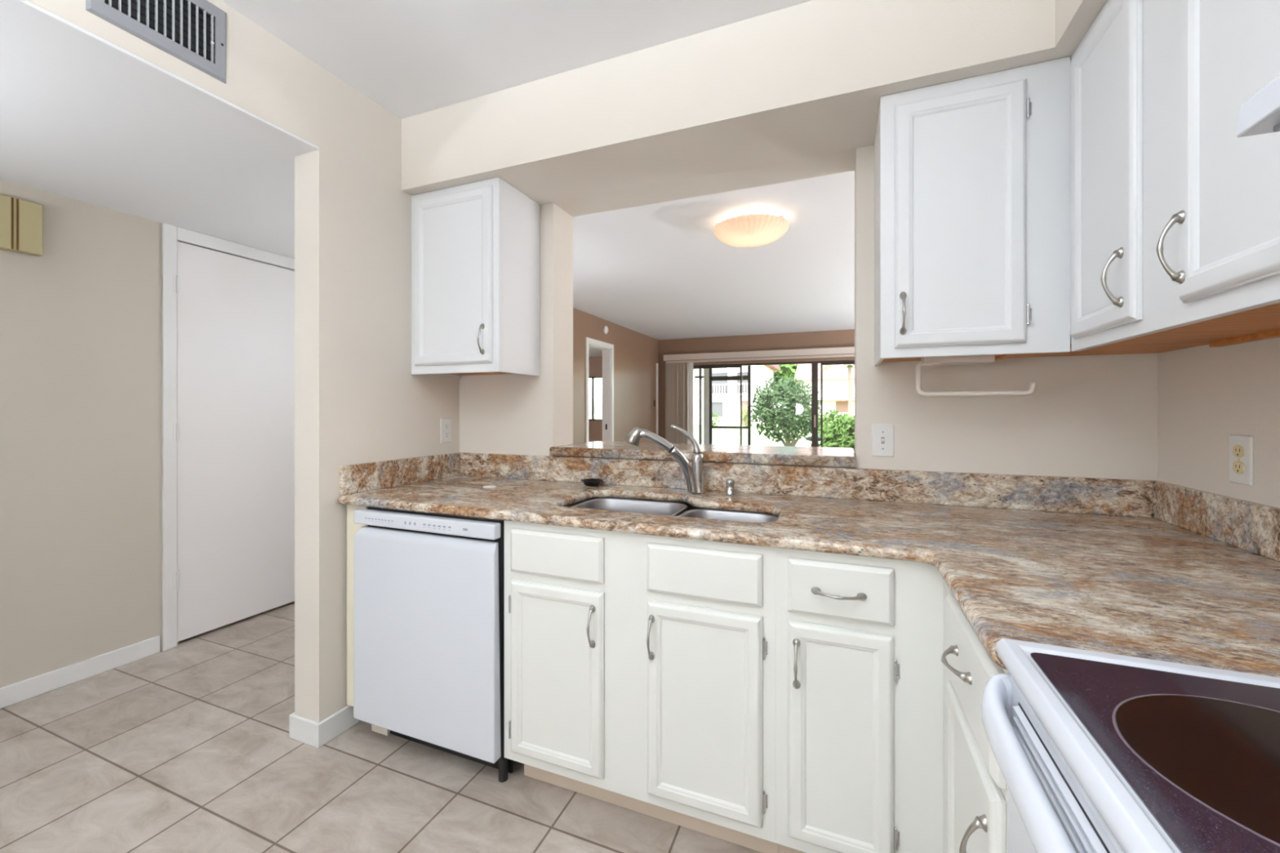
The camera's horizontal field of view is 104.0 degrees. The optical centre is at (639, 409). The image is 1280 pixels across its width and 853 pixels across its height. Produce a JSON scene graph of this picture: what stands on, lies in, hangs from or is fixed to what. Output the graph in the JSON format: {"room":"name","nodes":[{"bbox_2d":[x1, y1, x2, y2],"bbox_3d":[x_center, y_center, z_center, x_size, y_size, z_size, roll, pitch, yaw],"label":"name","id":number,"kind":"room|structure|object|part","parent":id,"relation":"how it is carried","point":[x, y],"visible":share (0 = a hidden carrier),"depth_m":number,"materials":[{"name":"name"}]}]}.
{"room":"kitchen","nodes":[
{"label":"kitchen","id":0,"kind":"room"},
{"bbox_2d":[0,178,294,688],"bbox_3d":[-3.021,-0.015,1.381,0.143,2.514,4.900,0,0,22],"label":"wall","id":1,"kind":"structure","parent":0,"point":[81,319],"depth_m":2.29,"materials":[{"name":"beige paint"}]},
{"bbox_2d":[0,194,42,256],"bbox_3d":[-2.630,-0.775,2.095,0.047,0.218,0.161,0,0,22],"label":"door chime","id":2,"kind":"object","parent":1,"relation":"attached to","point":[20,220],"visible":1,"depth_m":2.10,"materials":[{"name":"beige plastic"}]},
{"bbox_2d":[0,635,159,708],"bbox_3d":[-3.162,1.200,0.820,0.013,0.085,3.755,0,0,22],"label":"baseboard","id":3,"kind":"structure","parent":1,"relation":"attached to","point":[26,689],"depth_m":2.28,"materials":[{"name":"white paint"}]},
{"bbox_2d":[161,222,294,651],"bbox_3d":[-2.277,0.142,3.014,0.016,2.202,0.955,0,0,22],"label":"trim","id":4,"kind":"structure","parent":1,"relation":"attached to","point":[171,234],"depth_m":2.59,"materials":[{"name":"white paint"}]},
{"bbox_2d":[173,241,294,641],"bbox_3d":[-2.293,0.169,3.007,0.058,2.110,0.850,0,0,22],"label":"door","id":5,"kind":"structure","parent":1,"relation":"in","point":[233,432],"depth_m":2.86,"materials":[{"name":"white paint"}]},
{"bbox_2d":[0,0,319,258],"bbox_3d":[-2.279,-0.965,1.082,1.456,0.010,4.900,0,0,22],"label":"ceiling","id":6,"kind":"structure","parent":0,"point":[85,117],"depth_m":1.78,"materials":[{"name":"white paint"}]},
{"bbox_2d":[27,0,459,722],"bbox_3d":[-1.778,-0.015,0.556,0.135,2.514,4.300,0,0,22],"label":"wall","id":7,"kind":"structure","parent":0,"point":[358,399],"depth_m":1.89,"materials":[{"name":"beige paint"}]},
{"bbox_2d":[85,0,226,84],"bbox_3d":[-1.350,-1.131,1.418,0.014,0.222,0.313,0,0,22],"label":"air vent","id":8,"kind":"object","parent":7,"relation":"in","point":[193,32],"visible":1,"depth_m":1.45,"materials":[{"name":"white metal"}]},
{"bbox_3d":[-1.393,-1.131,1.314,0.009,0.145,0.002,0,0,22],"label":"blade","id":9,"kind":"part","parent":8,"relation":"part of","materials":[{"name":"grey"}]},
{"bbox_3d":[-1.386,-1.131,1.332,0.009,0.145,0.002,0,0,22],"label":"blade","id":10,"kind":"part","parent":8,"relation":"part of","materials":[{"name":"grey metal"}]},
{"bbox_3d":[-1.379,-1.131,1.350,0.009,0.145,0.002,0,0,22],"label":"blade","id":11,"kind":"part","parent":8,"relation":"part of","materials":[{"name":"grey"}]},
{"bbox_3d":[-1.372,-1.131,1.367,0.009,0.145,0.002,0,0,22],"label":"blade","id":12,"kind":"part","parent":8,"relation":"part of","materials":[{"name":"grey metal"}]},
{"bbox_3d":[-1.365,-1.131,1.385,0.009,0.145,0.002,0,0,22],"label":"blade","id":13,"kind":"part","parent":8,"relation":"part of","materials":[{"name":"grey metal"}]},
{"bbox_3d":[-1.357,-1.131,1.403,0.009,0.145,0.002,0,0,22],"label":"blade","id":14,"kind":"part","parent":8,"relation":"part of","materials":[{"name":"grey metal"}]},
{"bbox_3d":[-1.350,-1.131,1.421,0.009,0.145,0.002,0,0,22],"label":"blade","id":15,"kind":"part","parent":8,"relation":"part of","materials":[{"name":"grey metal"}]},
{"bbox_3d":[-1.343,-1.131,1.438,0.009,0.145,0.002,0,0,22],"label":"blade","id":16,"kind":"part","parent":8,"relation":"part of","materials":[{"name":"grey metal"}]},
{"bbox_3d":[-1.336,-1.131,1.456,0.009,0.145,0.002,0,0,22],"label":"blade","id":17,"kind":"part","parent":8,"relation":"part of","materials":[{"name":"grey metal"}]},
{"bbox_3d":[-1.329,-1.131,1.474,0.009,0.145,0.002,0,0,22],"label":"blade","id":18,"kind":"part","parent":8,"relation":"part of","materials":[{"name":"grey metal"}]},
{"bbox_3d":[-1.322,-1.131,1.492,0.009,0.145,0.002,0,0,22],"label":"blade","id":19,"kind":"part","parent":8,"relation":"part of","materials":[{"name":"grey metal"}]},
{"bbox_3d":[-1.315,-1.131,1.510,0.009,0.145,0.002,0,0,22],"label":"blade","id":20,"kind":"part","parent":8,"relation":"part of","materials":[{"name":"grey metal"}]},
{"bbox_3d":[-1.307,-1.131,1.527,0.009,0.145,0.002,0,0,22],"label":"blade","id":21,"kind":"part","parent":8,"relation":"part of","materials":[{"name":"grey metal"}]},
{"bbox_2d":[288,705,359,747],"bbox_3d":[-1.011,1.198,2.461,0.162,0.088,1.295,0,0,22],"label":"baseboard","id":22,"kind":"structure","parent":7,"relation":"attached to","point":[310,732],"depth_m":1.87,"materials":[{"name":"white paint"}]},
{"bbox_2d":[346,504,368,706],"bbox_3d":[-1.081,0.752,1.929,0.104,0.781,0.032,0,0,22],"label":"filler panel","id":23,"kind":"object","parent":7,"relation":"attached to","point":[353,528],"visible":0.14,"depth_m":1.93,"materials":[{"name":"beige paint"}]},
{"bbox_2d":[339,452,461,494],"bbox_3d":[-1.024,0.272,2.219,0.020,0.112,0.652,0,0,22],"label":"backsplash","id":24,"kind":"structure","parent":7,"relation":"attached to","point":[363,477],"depth_m":2.14,"materials":[{"name":"stone"}]},
{"bbox_2d":[440,417,451,443],"bbox_3d":[-0.943,0.102,2.436,0.008,0.118,0.072,0,0,22],"label":"wall outlet","id":25,"kind":"object","parent":7,"relation":"attached to","point":[445,424],"visible":1,"depth_m":2.43,"materials":[{"name":"white plastic"}]},
{"bbox_2d":[444,423,449,429],"bbox_3d":[-0.941,0.083,2.435,0.002,0.031,0.035,0,0,22],"label":"receptacle","id":26,"kind":"object","parent":25,"relation":"attached to","point":[446,426],"depth_m":2.43,"materials":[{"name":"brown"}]},
{"bbox_2d":[444,431,449,437],"bbox_3d":[-0.941,0.122,2.435,0.002,0.031,0.035,0,0,22],"label":"receptacle","id":27,"kind":"object","parent":25,"relation":"attached to","point":[446,433],"depth_m":2.43,"materials":[{"name":"white plastic"}]},
{"bbox_2d":[0,600,763,852],"bbox_3d":[1.842,1.302,2.672,8.200,0.120,11.170,0,0,22],"label":"floor","id":28,"kind":"structure","parent":0,"point":[188,747],"depth_m":1.67,"materials":[{"name":"tile"}]},
{"bbox_2d":[353,506,513,782],"bbox_3d":[-0.642,0.802,2.012,0.638,0.880,0.631,0,0,22],"label":"dishwasher","id":29,"kind":"object","parent":28,"relation":"on","point":[428,587],"visible":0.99,"depth_m":1.70,"materials":[{"name":"white plastic"}]},
{"bbox_3d":[-0.755,0.395,1.738,0.634,0.050,0.037,0,0,22],"label":"control panel","id":30,"kind":"part","parent":29,"relation":"part of","materials":[{"name":"white plastic"}]},
{"bbox_2d":[422,523,450,528],"bbox_3d":[-0.687,0.394,1.691,0.120,0.005,0.001,0,0,22],"label":"print","id":31,"kind":"object","parent":29,"relation":"on","point":[424,525],"depth_m":1.69,"materials":[{"name":"grey"}]},
{"bbox_3d":[-0.709,1.190,1.802,0.597,0.074,0.010,0,0,22],"label":"toe panel","id":32,"kind":"part","parent":29,"relation":"part of","materials":[{"name":"black plastic"}]},
{"bbox_2d":[503,497,778,852],"bbox_3d":[0.062,0.801,1.744,0.867,0.881,0.678,0,0,22],"label":"base cabinet","id":33,"kind":"object","parent":28,"relation":"on","point":[639,669],"visible":1,"depth_m":1.46,"materials":[{"name":"white paint"}]},
{"bbox_3d":[-0.265,0.830,1.558,0.333,0.559,0.019,0,0,22],"label":"door","id":34,"kind":"part","parent":33,"relation":"part of","materials":[{"name":"white paint"}]},
{"bbox_3d":[-0.148,0.650,1.482,0.019,0.129,0.035,0,0,22],"label":"handle","id":35,"kind":"part","parent":33,"relation":"part of","materials":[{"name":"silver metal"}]},
{"bbox_3d":[0.027,0.650,1.412,0.019,0.129,0.035,0,0,22],"label":"handle","id":36,"kind":"part","parent":33,"relation":"part of","materials":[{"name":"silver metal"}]},
{"bbox_3d":[0.171,0.830,1.383,0.327,0.559,0.019,0,0,22],"label":"door","id":37,"kind":"part","parent":33,"relation":"part of","materials":[{"name":"white paint"}]},
{"bbox_2d":[775,547,943,852],"bbox_3d":[0.676,0.801,1.497,0.456,0.881,0.678,0,0,22],"label":"base cabinet","id":38,"kind":"object","parent":28,"relation":"on","point":[860,639],"visible":0.98,"depth_m":1.23,"materials":[{"name":"white paint"}]},
{"bbox_3d":[0.395,0.650,1.264,0.019,0.129,0.035,0,0,22],"label":"handle","id":39,"kind":"part","parent":38,"relation":"part of","materials":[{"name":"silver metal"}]},
{"bbox_3d":[0.487,0.457,1.226,0.129,0.019,0.035,0,0,22],"label":"handle","id":40,"kind":"part","parent":38,"relation":"part of","materials":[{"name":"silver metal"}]},
{"bbox_3d":[0.498,0.455,1.251,0.247,0.139,0.019,0,0,22],"label":"drawer","id":41,"kind":"part","parent":38,"relation":"part of","materials":[{"name":"white paint"}]},
{"bbox_3d":[0.498,0.828,1.251,0.247,0.562,0.019,0,0,22],"label":"door","id":42,"kind":"part","parent":38,"relation":"part of","materials":[{"name":"white paint"}]},
{"bbox_2d":[941,580,1008,852],"bbox_3d":[1.015,0.801,1.099,0.724,0.881,1.161,0,0,22],"label":"base cabinet","id":43,"kind":"object","parent":28,"relation":"on","point":[975,787],"visible":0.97,"depth_m":0.89,"materials":[{"name":"white paint"}]},
{"bbox_2d":[337,475,1279,677],"bbox_3d":[0.111,0.344,1.473,2.682,0.032,1.186,0,0,22],"label":"countertop","id":44,"kind":"structure","parent":43,"relation":"on","point":[1147,588],"depth_m":1.18,"materials":[{"name":"stone"}]},
{"bbox_2d":[483,485,496,488],"bbox_3d":[-0.633,0.325,2.106,0.056,0.005,0.056,0,0,22],"label":"cover","id":45,"kind":"object","parent":44,"relation":"on","point":[484,486],"visible":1,"depth_m":2.09,"materials":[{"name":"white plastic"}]},
{"bbox_2d":[581,478,602,486],"bbox_3d":[-0.207,0.312,2.161,0.091,0.030,0.091,0,0,-31],"label":"strainer","id":46,"kind":"object","parent":44,"relation":"on","point":[588,482],"visible":1,"depth_m":2.13,"materials":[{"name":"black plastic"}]},
{"bbox_2d":[625,424,705,493],"bbox_3d":[0.103,0.194,1.926,0.327,0.268,0.088,0,0,-20],"label":"kitchen faucet","id":47,"kind":"object","parent":44,"relation":"on","point":[693,473],"visible":1,"depth_m":1.93,"materials":[{"name":"silver metal"}]},
{"bbox_3d":[0.171,0.233,1.933,0.138,0.190,0.046,0,0,-36],"label":"spout","id":48,"kind":"part","parent":47,"relation":"part of","materials":[{"name":"silver metal"}]},
{"bbox_3d":[0.182,0.119,1.979,0.123,0.119,0.033,0,0,5],"label":"lever handle","id":49,"kind":"part","parent":47,"relation":"part of","materials":[{"name":"silver metal"}]},
{"bbox_2d":[568,497,778,522],"bbox_3d":[0.105,0.461,1.754,0.761,0.201,0.374,0,0,22],"label":"sink","id":50,"kind":"object","parent":44,"relation":"in","point":[643,506],"visible":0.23,"depth_m":1.93,"materials":[{"name":"silver metal"}]},
{"bbox_3d":[-0.056,0.461,1.819,0.413,0.201,0.374,0,0,22],"label":"bowl","id":51,"kind":"part","parent":50,"relation":"part of","materials":[{"name":"silver metal"}]},
{"bbox_3d":[0.288,0.446,1.639,0.336,0.171,0.291,0,0,22],"label":"bowl","id":52,"kind":"part","parent":50,"relation":"part of","materials":[{"name":"silver metal"}]},
{"bbox_2d":[724,479,735,494],"bbox_3d":[0.349,0.300,1.937,0.038,0.056,0.038,0,0,22],"label":"air gap cap","id":53,"kind":"object","parent":44,"relation":"on","point":[730,483],"visible":1,"depth_m":1.92,"materials":[{"name":"silver metal"}]},
{"bbox_3d":[0.566,0.457,0.906,0.035,0.019,0.129,0,0,22],"label":"handle","id":54,"kind":"part","parent":43,"relation":"part of","materials":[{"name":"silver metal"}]},
{"bbox_3d":[0.510,0.682,0.767,0.035,0.129,0.019,0,0,22],"label":"handle","id":55,"kind":"part","parent":43,"relation":"part of","materials":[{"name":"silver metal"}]},
{"bbox_3d":[0.590,0.469,0.894,0.019,0.167,0.355,0,0,22],"label":"drawer","id":56,"kind":"part","parent":43,"relation":"part of","materials":[{"name":"white paint"}]},
{"bbox_3d":[0.590,0.840,0.894,0.019,0.539,0.355,0,0,22],"label":"door","id":57,"kind":"part","parent":43,"relation":"part of","materials":[{"name":"white paint"}]},
{"bbox_2d":[981,638,1279,852],"bbox_3d":[0.649,0.663,0.203,0.725,1.059,0.760,0,0,22],"label":"range","id":58,"kind":"object","parent":28,"relation":"on","point":[1094,752],"visible":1,"depth_m":0.48,"materials":[{"name":"white ceramic"}]},
{"bbox_3d":[0.335,0.385,0.330,0.048,0.069,0.759,0,0,22],"label":"oven handle","id":59,"kind":"part","parent":58,"relation":"part of","materials":[{"name":"white metal"}]},
{"bbox_3d":[0.364,0.691,0.318,0.026,0.683,0.752,0,0,22],"label":"oven door","id":60,"kind":"part","parent":58,"relation":"part of","materials":[{"name":"white metal"}]},
{"bbox_2d":[221,0,854,356],"bbox_3d":[0.393,-1.398,4.426,12.200,0.250,13.340,0,0,22],"label":"ceiling","id":61,"kind":"structure","parent":0,"point":[659,271],"depth_m":2.85,"materials":[{"name":"white paint"}]},
{"bbox_2d":[713,213,789,247],"bbox_3d":[0.745,-1.196,3.368,0.502,0.152,0.503,0,0,22],"label":"ceiling lamp","id":62,"kind":"object","parent":61,"relation":"attached to","point":[750,230],"visible":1,"depth_m":3.24,"materials":[{"name":"white glass"}]},
{"bbox_2d":[588,356,602,441],"bbox_3d":[-1.913,-0.015,9.300,4.280,2.515,6.020,0,0,22],"label":"wall","id":63,"kind":"structure","parent":0,"point":[595,363],"depth_m":12.08,"materials":[{"name":"brown paint"}]},
{"bbox_2d":[588,376,602,421],"bbox_3d":[-0.946,-0.263,12.075,1.800,1.070,0.050,0,0,22],"label":"window","id":64,"kind":"structure","parent":63,"relation":"in","point":[593,378],"depth_m":12.13,"materials":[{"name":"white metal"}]},
{"bbox_2d":[595,377,602,420],"bbox_3d":[-0.611,-0.264,11.891,1.000,1.036,0.019,0,0,22],"label":"window blind","id":65,"kind":"object","parent":64,"relation":"attached to","point":[595,377],"visible":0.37,"depth_m":12.04,"materials":[{"name":"white plastic"}]},
{"bbox_2d":[573,307,658,444],"bbox_3d":[-0.821,-0.015,6.445,0.120,2.514,5.900,0,0,22],"label":"wall","id":66,"kind":"structure","parent":0,"point":[636,354],"depth_m":7.66,"materials":[{"name":"brown paint"}]},
{"bbox_2d":[585,337,613,442],"bbox_3d":[-0.608,0.147,6.964,0.146,2.190,0.840,0,0,22],"label":"trim","id":67,"kind":"structure","parent":66,"relation":"attached to","point":[607,348],"depth_m":7.26,"materials":[{"name":"white paint"}]},
{"bbox_2d":[603,325,608,333],"bbox_3d":[-0.482,-1.127,7.081,0.033,0.116,0.116,0,0,22],"label":"smoke detector","id":68,"kind":"object","parent":66,"relation":"attached to","point":[605,327],"visible":1,"depth_m":7.05,"materials":[{"name":"white plastic"}]},
{"bbox_2d":[656,363,657,435],"bbox_3d":[0.312,0.202,9.072,0.018,2.080,0.060,0,0,22],"label":"trim","id":69,"kind":"structure","parent":66,"relation":"attached to","point":[656,363],"depth_m":9.06,"materials":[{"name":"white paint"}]},
{"bbox_2d":[401,0,1107,204],"bbox_3d":[-0.470,-1.116,0.029,2.683,0.312,4.300,0,0,22],"label":"soffit","id":70,"kind":"structure","parent":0,"point":[810,78],"depth_m":1.70,"materials":[{"name":"beige paint"}]},
{"bbox_2d":[658,328,854,439],"bbox_3d":[3.979,-0.015,7.762,8.040,2.514,0.130,0,0,22],"label":"wall","id":71,"kind":"structure","parent":0,"point":[839,338],"depth_m":8.54,"materials":[{"name":"brown paint"}]},
{"bbox_2d":[694,365,751,444],"bbox_3d":[3.270,0.032,10.565,4.370,2.420,0.040,0,0,22],"label":"door","id":72,"kind":"structure","parent":71,"relation":"in","point":[700,377],"depth_m":11.21,"materials":[{"name":"brown metal"}]},
{"bbox_2d":[693,360,854,447],"bbox_3d":[2.630,0.227,8.306,4.550,2.030,0.110,0,0,22],"label":"window","id":73,"kind":"structure","parent":71,"relation":"in","point":[814,364],"depth_m":8.19,"materials":[{"name":"brown metal"}]},
{"bbox_2d":[663,346,854,444],"bbox_3d":[2.615,0.111,8.177,4.680,2.182,0.120,0,0,22],"label":"vertical blind","id":74,"kind":"object","parent":73,"relation":"attached to","point":[679,375],"visible":0.67,"depth_m":8.89,"materials":[{"name":"fabric"},{"name":"plastic"}]},
{"bbox_3d":[2.610,-0.853,8.190,4.600,0.040,0.040,0,0,22],"label":"head rail","id":75,"kind":"part","parent":74,"relation":"part of","materials":[{"name":"beige plastic"}]},
{"bbox_3d":[2.858,0.192,8.171,0.025,0.200,0.030,0,0,22],"label":"door pull","id":76,"kind":"part","parent":73,"relation":"part of","materials":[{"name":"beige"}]},
{"bbox_3d":[3.840,0.227,7.851,1.885,1.970,0.030,0,0,22],"label":"sash","id":77,"kind":"part","parent":73,"relation":"part of","materials":[{"name":"brown metal"}]},
{"bbox_2d":[459,145,1157,517],"bbox_3d":[0.360,-0.015,2.113,2.938,2.514,0.186,0,0,22],"label":"wall","id":78,"kind":"structure","parent":0,"point":[1095,416],"depth_m":1.78,"materials":[{"name":"beige paint"}]},
{"bbox_2d":[411,177,540,378],"bbox_3d":[-0.756,-0.558,2.269,0.478,0.802,0.358,0,0,22],"label":"upper cabinet","id":79,"kind":"object","parent":78,"relation":"attached to","point":[476,246],"visible":1,"depth_m":2.15,"materials":[{"name":"white paint"}]},
{"bbox_3d":[-0.807,-0.561,2.143,0.419,0.735,0.019,0,0,22],"label":"door","id":80,"kind":"part","parent":79,"relation":"part of","materials":[{"name":"white paint"}]},
{"bbox_3d":[-0.657,-0.292,2.054,0.019,0.129,0.035,0,0,22],"label":"handle","id":81,"kind":"part","parent":79,"relation":"part of","materials":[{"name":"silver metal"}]},
{"bbox_2d":[549,440,856,467],"bbox_3d":[0.269,0.192,2.264,1.290,0.042,0.457,0,0,22],"label":"bar ledge","id":82,"kind":"object","parent":78,"relation":"attached to","point":[837,457],"visible":0.93,"depth_m":2.09,"materials":[{"name":"stone"}]},
{"bbox_2d":[460,452,1152,517],"bbox_3d":[0.329,0.272,2.015,2.642,0.112,0.020,0,0,22],"label":"backsplash","id":83,"kind":"structure","parent":78,"relation":"attached to","point":[1091,495],"depth_m":1.81,"materials":[{"name":"stone"}]},
{"bbox_2d":[871,423,893,457],"bbox_3d":[0.874,0.111,1.798,0.072,0.118,0.016,0,0,22],"label":"light switch","id":84,"kind":"object","parent":78,"relation":"attached to","point":[882,434],"visible":1,"depth_m":1.80,"materials":[{"name":"white plastic"}]},
{"bbox_2d":[874,56,1208,366],"bbox_3d":[1.146,-0.558,1.502,0.782,0.802,0.358,0,0,22],"label":"upper cabinet","id":85,"kind":"object","parent":78,"relation":"attached to","point":[972,175],"visible":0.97,"depth_m":1.43,"materials":[{"name":"white paint"}]},
{"bbox_3d":[0.778,-0.287,1.476,0.019,0.129,0.035,0,0,22],"label":"handle","id":86,"kind":"part","parent":85,"relation":"part of","materials":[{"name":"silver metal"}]},
{"bbox_3d":[0.921,-0.552,1.447,0.327,0.733,0.019,0,0,22],"label":"door","id":87,"kind":"part","parent":85,"relation":"part of","materials":[{"name":"white paint"}]},
{"bbox_2d":[915,355,1035,396],"bbox_3d":[1.038,-0.105,1.556,0.319,0.130,0.050,0,0,22],"label":"paper towel holder","id":88,"kind":"object","parent":85,"relation":"attached to","point":[931,361],"visible":0.95,"depth_m":1.56,"materials":[{"name":"beige plastic"}]},
{"bbox_2d":[1157,337,1279,507],"bbox_3d":[0.830,-0.015,-0.494,0.120,2.514,4.300,0,0,22],"label":"wall","id":89,"kind":"structure","parent":0,"point":[1206,395],"depth_m":1.28,"materials":[{"name":"beige paint"}]},
{"bbox_2d":[1070,0,1279,351],"bbox_3d":[1.131,-0.558,0.909,0.368,0.802,0.894,0,0,22],"label":"upper cabinet","id":90,"kind":"object","parent":89,"relation":"attached to","point":[1175,215],"visible":1,"depth_m":0.95,"materials":[{"name":"white paint"}]},
{"bbox_3d":[1.089,-0.555,1.180,0.019,0.738,0.310,0,0,22],"label":"door","id":91,"kind":"part","parent":90,"relation":"part of","materials":[{"name":"white paint"}]},
{"bbox_3d":[1.021,-0.285,1.084,0.035,0.129,0.019,0,0,22],"label":"handle","id":92,"kind":"part","parent":90,"relation":"part of","materials":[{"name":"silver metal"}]},
{"bbox_3d":[0.944,-0.288,0.892,0.035,0.129,0.019,0,0,22],"label":"handle","id":93,"kind":"part","parent":90,"relation":"part of","materials":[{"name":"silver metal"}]},
{"bbox_3d":[0.914,-0.558,0.747,0.019,0.732,0.335,0,0,22],"label":"door","id":94,"kind":"part","parent":90,"relation":"part of","materials":[{"name":"white paint"}]},
{"bbox_2d":[1150,480,1279,561],"bbox_3d":[1.346,0.272,0.976,0.020,0.112,1.186,0,0,22],"label":"backsplash","id":95,"kind":"structure","parent":89,"relation":"attached to","point":[1252,526],"depth_m":1.24,"materials":[{"name":"stone"}]},
{"bbox_2d":[1229,434,1253,486],"bbox_3d":[1.444,0.120,1.203,0.008,0.118,0.072,0,0,22],"label":"wall outlet","id":96,"kind":"object","parent":89,"relation":"attached to","point":[1241,446],"visible":1,"depth_m":1.20,"materials":[{"name":"white plastic"}]},
{"bbox_2d":[1232,444,1244,457],"bbox_3d":[1.441,0.101,1.204,0.002,0.031,0.035,0,0,22],"label":"receptacle","id":97,"kind":"object","parent":96,"relation":"attached to","point":[1237,450],"depth_m":1.20,"materials":[{"name":"beige plastic"}]},
{"bbox_2d":[1232,461,1244,474],"bbox_3d":[1.441,0.140,1.204,0.002,0.031,0.035,0,0,22],"label":"receptacle","id":98,"kind":"object","parent":96,"relation":"attached to","point":[1237,466],"depth_m":1.20,"materials":[{"name":"beige plastic"}]},
{"bbox_2d":[1236,75,1279,137],"bbox_3d":[0.777,-0.386,0.154,0.460,0.143,0.764,0,0,22],"label":"range hood","id":99,"kind":"object","parent":89,"relation":"attached to","point":[1259,114],"visible":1,"depth_m":0.56,"materials":[{"name":"white metal"}]},
{"bbox_3d":[0.773,-0.318,0.155,0.410,0.006,0.723,0,0,22],"label":"filter panel","id":100,"kind":"part","parent":99,"relation":"part of","materials":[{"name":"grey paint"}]},
{"bbox_3d":[3.478,1.290,9.301,5.720,0.085,2.350,0,0,22],"label":"floor","id":101,"kind":"structure","parent":0,"visible":0},
{"bbox_2d":[703,368,709,444],"bbox_3d":[1.507,0.032,11.286,0.120,2.420,0.120,0,0,22],"label":"trim","id":102,"kind":"structure","parent":101,"relation":"on","point":[706,371],"depth_m":11.23,"materials":[{"name":"white paint"}]},
{"label":"outside","id":103,"kind":"structure","parent":0,"visible":0},
{"bbox_2d":[588,413,826,447],"bbox_3d":[26.506,1.442,70.585,160.000,0.200,133.250,0,0,22],"label":"ground","id":104,"kind":"structure","parent":103,"point":[720,436],"depth_m":24.29,"materials":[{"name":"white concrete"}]},
{"bbox_2d":[702,413,721,426],"bbox_3d":[5.717,0.840,39.241,1.559,1.228,1.199,0,0,22],"label":"shrub","id":105,"kind":"object","parent":104,"relation":"on","point":[715,414],"visible":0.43,"depth_m":39.00,"materials":[{"name":"green plant"}]},
{"bbox_2d":[693,364,780,425],"bbox_3d":[7.669,-2.208,48.715,10.600,7.100,9.900,0,0,22],"label":"house","id":106,"kind":"structure","parent":104,"relation":"on","point":[726,393],"depth_m":44.06,"materials":[{"name":"white paint"}]},
{"bbox_3d":[6.763,-1.748,44.325,2.400,1.020,0.680,0,0,22],"label":"balcony railing","id":107,"kind":"part","parent":106,"relation":"part of","materials":[{"name":"white paint"}]},
{"bbox_3d":[8.989,-1.748,43.429,1.400,1.020,0.680,0,0,22],"label":"balcony railing","id":108,"kind":"part","parent":106,"relation":"part of","materials":[{"name":"white paint"}]},
{"bbox_3d":[9.211,0.292,43.711,0.600,2.100,0.070,0,0,22],"label":"door","id":109,"kind":"part","parent":106,"relation":"part of","materials":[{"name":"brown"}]},
{"bbox_2d":[742,406,755,426],"bbox_3d":[8.387,0.641,38.678,1.231,1.891,1.148,0,0,22],"label":"shrub","id":110,"kind":"object","parent":104,"relation":"on","point":[745,419],"visible":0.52,"depth_m":38.68,"materials":[{"name":"green plant"}]},
{"bbox_2d":[751,375,820,446],"bbox_3d":[4.473,0.159,15.432,2.184,2.424,2.288,0,0,22],"label":"tree","id":111,"kind":"object","parent":104,"relation":"on","point":[797,402],"visible":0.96,"depth_m":15.04,"materials":[{"name":"green plant"}]},
{"bbox_2d":[773,364,800,400],"bbox_3d":[19.679,-3.317,61.263,13.199,9.344,6.448,0,0,22],"label":"tree","id":112,"kind":"object","parent":104,"relation":"on","point":[786,371],"visible":0.15,"depth_m":59.86,"materials":[{"name":"green plant"}]},
{"bbox_2d":[804,435,820,447],"bbox_3d":[4.761,1.029,13.609,0.520,0.633,0.520,0,0,22],"label":"grill","id":113,"kind":"object","parent":104,"relation":"on","point":[808,438],"visible":0.27,"depth_m":13.49,"materials":[{"name":"grey metal"}]},
{"bbox_2d":[794,363,854,425],"bbox_3d":[21.819,-1.708,44.901,14.500,6.100,10.400,0,0,22],"label":"house","id":114,"kind":"structure","parent":104,"relation":"on","point":[835,382],"depth_m":42.99,"materials":[{"name":"beige paint"}]},
{"bbox_2d":[817,408,848,446],"bbox_3d":[6.557,0.755,16.976,1.520,1.596,1.092,0,0,22],"label":"shrub","id":115,"kind":"object","parent":104,"relation":"on","point":[826,420],"visible":0.2,"depth_m":16.90,"materials":[{"name":"green plant"}]},
{"bbox_2d":[822,413,854,453],"bbox_3d":[5.301,0.806,12.485,1.379,1.464,1.348,0,0,-20],"label":"shrub","id":116,"kind":"object","parent":104,"relation":"on","point":[846,440],"visible":0.29,"depth_m":12.35,"materials":[{"name":"green plant"}]},
{"bbox_2d":[822,364,854,417],"bbox_3d":[13.926,-1.020,33.203,3.372,4.733,3.372,0,0,22],"label":"palm tree","id":117,"kind":"object","parent":104,"relation":"on","point":[849,366],"visible":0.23,"depth_m":33.10,"materials":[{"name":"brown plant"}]}
]}

